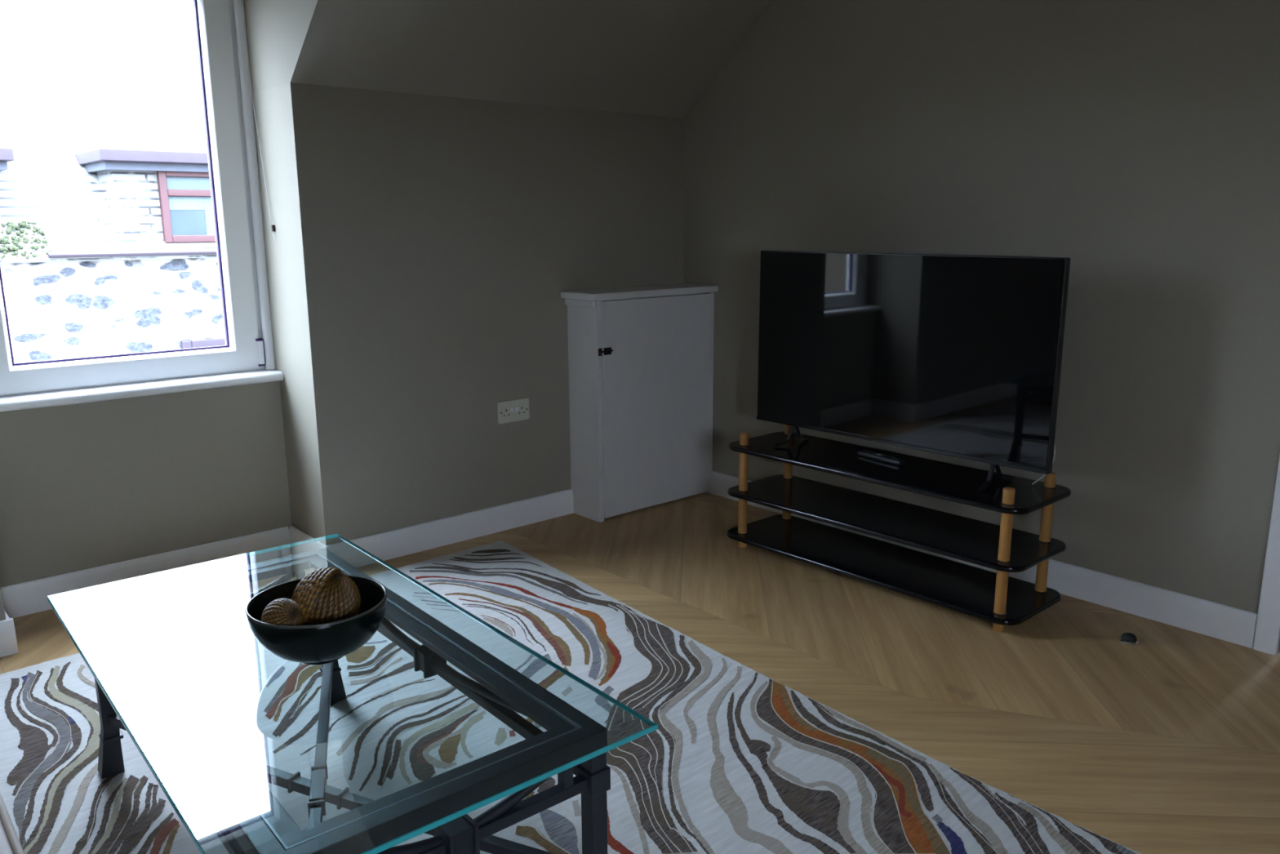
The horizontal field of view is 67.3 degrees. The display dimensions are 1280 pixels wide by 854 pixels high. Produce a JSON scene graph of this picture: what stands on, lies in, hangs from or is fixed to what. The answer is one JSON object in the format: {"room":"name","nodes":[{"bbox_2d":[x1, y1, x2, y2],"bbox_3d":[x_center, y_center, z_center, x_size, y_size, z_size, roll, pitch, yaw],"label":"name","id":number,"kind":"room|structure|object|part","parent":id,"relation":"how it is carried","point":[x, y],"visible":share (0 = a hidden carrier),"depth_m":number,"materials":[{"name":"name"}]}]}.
{"room":"living room","nodes":[
{"label":"living room","id":0,"kind":"room"},
{"bbox_2d":[0,381,291,586],"bbox_3d":[-1.687,0.206,3.254,0.946,0.650,0.120,-11,16,-40],"label":"wall","id":1,"kind":"structure","parent":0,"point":[86,485],"depth_m":3.18,"materials":[{"name":"beige paint"}]},
{"bbox_2d":[0,0,275,395],"bbox_3d":[-1.710,-0.801,3.060,0.946,1.339,0.118,-11,16,-40],"label":"window","id":2,"kind":"structure","parent":1,"relation":"attached to","point":[224,78],"depth_m":3.26,"materials":[{"name":"white plastic"}]},
{"bbox_2d":[0,526,291,617],"bbox_3d":[-1.640,0.484,3.262,0.914,0.103,0.016,-11,16,-40],"label":"baseboard","id":3,"kind":"structure","parent":1,"relation":"attached to","point":[28,597],"depth_m":3.22,"materials":[{"name":"white paint"}]},
{"bbox_2d":[0,82,684,620],"bbox_3d":[-1.658,-0.249,3.034,4.700,1.631,0.502,-11,16,-40],"label":"wall","id":4,"kind":"structure","parent":0,"point":[424,249],"depth_m":3.49,"materials":[{"name":"beige paint"}]},
{"bbox_2d":[4,610,9,619],"bbox_3d":[-1.895,0.572,2.856,0.016,0.103,0.300,-11,16,-40],"label":"baseboard","id":5,"kind":"structure","parent":4,"relation":"attached to","point":[6,614],"depth_m":2.75,"materials":[{"name":"white paint"}]},
{"bbox_2d":[0,617,18,657],"bbox_3d":[-2.515,0.734,2.116,1.949,0.103,0.016,-11,16,-40],"label":"baseboard","id":6,"kind":"structure","parent":4,"relation":"attached to","point":[8,642],"depth_m":2.73,"materials":[{"name":"white paint"}]},
{"bbox_2d":[0,368,283,412],"bbox_3d":[-1.669,-0.124,3.161,0.944,0.034,0.153,-11,16,-40],"label":"window sill","id":7,"kind":"structure","parent":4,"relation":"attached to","point":[112,392],"depth_m":3.11,"materials":[{"name":"white paint"}]},
{"bbox_2d":[240,0,275,239],"bbox_3d":[-1.281,-1.046,3.226,0.106,0.820,0.009,11,17,43],"label":"blind cord","id":8,"kind":"object","parent":4,"relation":"attached to","point":[273,225],"visible":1,"depth_m":3.25,"materials":[{"name":"white fabric"}]},
{"bbox_2d":[288,525,324,555],"bbox_3d":[-1.197,0.440,3.457,0.016,0.103,0.300,-11,16,-40],"label":"baseboard","id":9,"kind":"structure","parent":4,"relation":"attached to","point":[295,535],"depth_m":3.48,"materials":[{"name":"white paint"}]},
{"bbox_2d":[321,488,573,568],"bbox_3d":[-0.691,0.388,3.685,1.084,0.103,0.016,-11,16,-40],"label":"baseboard","id":10,"kind":"structure","parent":4,"relation":"attached to","point":[389,544],"depth_m":3.66,"materials":[{"name":"white paint"}]},
{"bbox_2d":[497,397,529,423],"bbox_3d":[-0.495,-0.063,3.768,0.146,0.086,0.012,-11,16,-40],"label":"wall socket","id":11,"kind":"object","parent":4,"relation":"attached to","point":[511,411],"visible":1,"depth_m":3.76,"materials":[{"name":"beige plastic"}]},
{"bbox_2d":[244,0,772,118],"bbox_3d":[-0.314,-1.515,3.422,1.821,0.669,1.318,-11,16,-40],"label":"ceiling","id":12,"kind":"structure","parent":0,"point":[649,57],"depth_m":3.31,"materials":[{"name":"paint"}]},
{"bbox_2d":[0,492,1279,853],"bbox_3d":[0.007,0.978,1.446,5.000,0.120,5.413,-11,16,-40],"label":"floor","id":13,"kind":"structure","parent":0,"point":[1168,742],"depth_m":2.62,"materials":[{"name":"brown wood"}]},
{"bbox_2d":[0,540,1141,853],"bbox_3d":[-0.151,0.907,1.464,2.409,0.014,3.875,-11,16,-40],"label":"rug","id":14,"kind":"object","parent":13,"relation":"on","point":[738,760],"visible":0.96,"depth_m":2.24,"materials":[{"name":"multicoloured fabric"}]},
{"bbox_2d":[0,792,24,853],"bbox_3d":[-0.768,0.846,0.822,0.588,0.385,1.382,-11,16,-40],"label":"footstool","id":15,"kind":"object","parent":14,"relation":"on","point":[10,843],"visible":1,"depth_m":1.29,"materials":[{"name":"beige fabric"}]},
{"bbox_3d":[-0.769,0.754,0.801,0.585,0.197,1.380,-11,16,-40],"label":"seat","id":16,"kind":"part","parent":15,"relation":"part of","materials":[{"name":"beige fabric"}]},
{"bbox_2d":[46,533,657,853],"bbox_3d":[-0.617,0.615,1.825,0.644,0.410,1.248,-10,16,-39],"label":"coffee table","id":17,"kind":"object","parent":14,"relation":"on","point":[227,786],"visible":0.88,"depth_m":1.58,"materials":[{"name":"clear glass"}]},
{"bbox_3d":[-1.172,0.583,2.089,0.046,0.367,0.046,-10,16,-39],"label":"leg","id":18,"kind":"part","parent":17,"relation":"part of","materials":[{"name":"black metal"}]},
{"bbox_3d":[-0.808,0.545,1.647,0.020,0.020,1.066,-10,16,-39],"label":"rail","id":19,"kind":"part","parent":17,"relation":"part of","materials":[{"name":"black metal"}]},
{"bbox_3d":[-0.971,0.424,2.217,0.460,0.020,0.020,-10,16,-39],"label":"rail","id":20,"kind":"part","parent":17,"relation":"part of","materials":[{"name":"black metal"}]},
{"bbox_2d":[244,574,387,664],"bbox_3d":[-0.583,0.364,1.751,0.244,0.109,0.244,-11,16,-40],"label":"bowl","id":21,"kind":"object","parent":17,"relation":"on","point":[327,642],"visible":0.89,"depth_m":1.67,"materials":[{"name":"black ceramic"}]},
{"bbox_2d":[261,597,303,626],"bbox_3d":[-0.623,0.333,1.674,0.069,0.069,0.069,-7,14,-29],"label":"ball","id":22,"kind":"object","parent":21,"relation":"in","point":[280,611],"visible":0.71,"depth_m":1.65,"materials":[{"name":"wicker"}]},
{"bbox_2d":[291,567,360,626],"bbox_3d":[-0.574,0.317,1.755,0.120,0.120,0.120,-9,15,-36],"label":"ball","id":23,"kind":"object","parent":21,"relation":"in","point":[325,595],"visible":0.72,"depth_m":1.71,"materials":[{"name":"wicker"}]},
{"bbox_3d":[-0.779,0.512,2.409,0.046,0.367,0.046,-10,16,-39],"label":"leg","id":24,"kind":"part","parent":17,"relation":"part of","materials":[{"name":"black metal"}]},
{"bbox_3d":[-0.427,0.476,1.958,0.020,0.020,1.066,-10,16,-39],"label":"rail","id":25,"kind":"part","parent":17,"relation":"part of","materials":[{"name":"black metal"}]},
{"bbox_3d":[-0.265,0.598,1.388,0.460,0.020,0.020,-10,16,-39],"label":"rail","id":26,"kind":"part","parent":17,"relation":"part of","materials":[{"name":"black metal"}]},
{"bbox_3d":[-0.063,0.688,1.569,0.046,0.367,0.046,-10,16,-39],"label":"leg","id":27,"kind":"part","parent":17,"relation":"part of","materials":[{"name":"black metal"}]},
{"bbox_2d":[560,283,718,522],"bbox_3d":[0.012,-0.121,4.074,0.686,0.928,0.215,-11,16,-40],"label":"base cabinet","id":28,"kind":"object","parent":13,"relation":"on","point":[641,357],"visible":1,"depth_m":3.96,"materials":[{"name":"white paint"}]},
{"bbox_3d":[-0.237,-0.490,3.792,0.014,0.030,0.184,-11,16,-40],"label":"scotia moulding","id":29,"kind":"part","parent":28,"relation":"part of","materials":[{"name":"white paint"}]},
{"bbox_3d":[0.075,-0.101,4.033,0.598,0.882,0.019,-11,16,-40],"label":"cupboard door","id":30,"kind":"part","parent":28,"relation":"part of","materials":[{"name":"white paint"}]},
{"bbox_2d":[727,424,1071,631],"bbox_3d":[0.822,0.295,3.280,0.358,0.438,1.156,-11,16,-41],"label":"tv stand","id":31,"kind":"object","parent":13,"relation":"on","point":[998,598],"visible":0.92,"depth_m":3.17,"materials":[{"name":"black glass"}]},
{"bbox_3d":[0.383,0.236,3.568,0.033,0.438,0.033,-11,16,-41],"label":"post","id":32,"kind":"part","parent":31,"relation":"part of","materials":[{"name":"brown wood"}]},
{"bbox_3d":[0.575,0.199,3.736,0.033,0.438,0.033,-11,16,-41],"label":"post","id":33,"kind":"part","parent":31,"relation":"part of","materials":[{"name":"brown wood"}]},
{"bbox_2d":[857,449,907,465],"bbox_3d":[0.831,0.104,3.297,0.042,0.017,0.190,-8,15,-33],"label":"remote control","id":34,"kind":"object","parent":31,"relation":"on","point":[878,456],"visible":1,"depth_m":3.28,"materials":[{"name":"black plastic"}]},
{"bbox_2d":[727,514,1061,625],"bbox_3d":[0.823,0.464,3.316,0.358,0.018,1.156,-11,16,-41],"label":"shelf","id":35,"kind":"object","parent":31,"relation":"attached to","point":[967,589],"depth_m":3.22,"materials":[{"name":"black glass"}]},
{"bbox_2d":[727,474,1066,572],"bbox_3d":[0.822,0.304,3.282,0.358,0.018,1.156,-11,16,-41],"label":"shelf","id":36,"kind":"object","parent":31,"relation":"attached to","point":[975,541],"depth_m":3.19,"materials":[{"name":"black glass"}]},
{"bbox_2d":[728,431,1071,514],"bbox_3d":[0.821,0.134,3.245,0.358,0.018,1.156,-11,16,-41],"label":"shelf","id":37,"kind":"object","parent":31,"relation":"attached to","point":[953,482],"depth_m":3.13,"materials":[{"name":"black glass"}]},
{"bbox_2d":[755,249,1070,491],"bbox_3d":[0.827,-0.221,3.186,0.192,0.699,1.126,-11,16,-41],"label":"television","id":38,"kind":"object","parent":31,"relation":"on","point":[960,356],"visible":1,"depth_m":3.09,"materials":[{"name":"black plastic"}]},
{"bbox_2d":[1031,444,1055,484],"bbox_3d":[1.212,0.073,2.899,0.064,0.233,0.071,-11,16,-40],"label":"lead","id":39,"kind":"object","parent":38,"relation":"attached to","point":[1054,456],"visible":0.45,"depth_m":2.89,"materials":[{"name":"grey plastic"}]},
{"bbox_3d":[1.068,0.392,2.823,0.033,0.438,0.033,-11,16,-41],"label":"post","id":40,"kind":"part","parent":31,"relation":"part of","materials":[{"name":"brown wood"}]},
{"bbox_3d":[1.260,0.355,2.992,0.033,0.438,0.033,-11,16,-41],"label":"post","id":41,"kind":"part","parent":31,"relation":"part of","materials":[{"name":"brown wood"}]},
{"bbox_2d":[1119,632,1137,644],"bbox_3d":[1.418,0.610,2.785,0.049,0.024,0.049,0,12,1],"label":"door stop","id":42,"kind":"object","parent":13,"relation":"on","point":[1129,638],"visible":1,"depth_m":2.77,"materials":[{"name":"black rubber"}]},
{"bbox_2d":[684,0,1279,653],"bbox_3d":[1.036,-0.680,3.385,0.120,2.300,2.411,-11,16,-40],"label":"wall","id":43,"kind":"structure","parent":0,"point":[1136,143],"depth_m":2.97,"materials":[{"name":"beige paint"}]},
{"bbox_2d":[710,471,1257,648],"bbox_3d":[1.034,0.413,3.524,0.016,0.103,2.161,-11,16,-40],"label":"baseboard","id":44,"kind":"structure","parent":43,"relation":"attached to","point":[1218,620],"depth_m":2.97,"materials":[{"name":"white paint"}]},
{"bbox_3d":[2.627,-0.310,1.619,0.120,2.300,2.400,-11,16,-40],"label":"wall","id":45,"kind":"structure","parent":0,"visible":0},
{"bbox_2d":[1253,455,1279,655],"bbox_3d":[2.051,-0.314,2.176,0.021,2.080,0.936,-11,16,-40],"label":"trim","id":46,"kind":"structure","parent":45,"relation":"attached to","point":[1267,633],"depth_m":2.67,"materials":[{"name":"white paint"}]},
{"label":"outside","id":47,"kind":"structure","parent":0,"visible":0},
{"bbox_3d":[-2.743,4.073,8.734,22.000,0.200,6.800,-11,16,-40],"label":"floor","id":48,"kind":"structure","parent":47,"visible":0},
{"bbox_2d":[0,0,225,363],"bbox_3d":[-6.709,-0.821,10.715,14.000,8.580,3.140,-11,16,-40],"label":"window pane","id":49,"kind":"structure","parent":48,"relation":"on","point":[108,245],"depth_m":10.16,"materials":[{"name":"glass"}]},
{"bbox_2d":[168,195,214,235],"bbox_3d":[-4.514,-2.301,10.470,1.150,0.405,0.004,-11,16,-40],"label":"window","id":50,"kind":"structure","parent":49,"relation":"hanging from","point":[187,215],"depth_m":10.24,"materials":[{"name":"white glass"}]}
]}

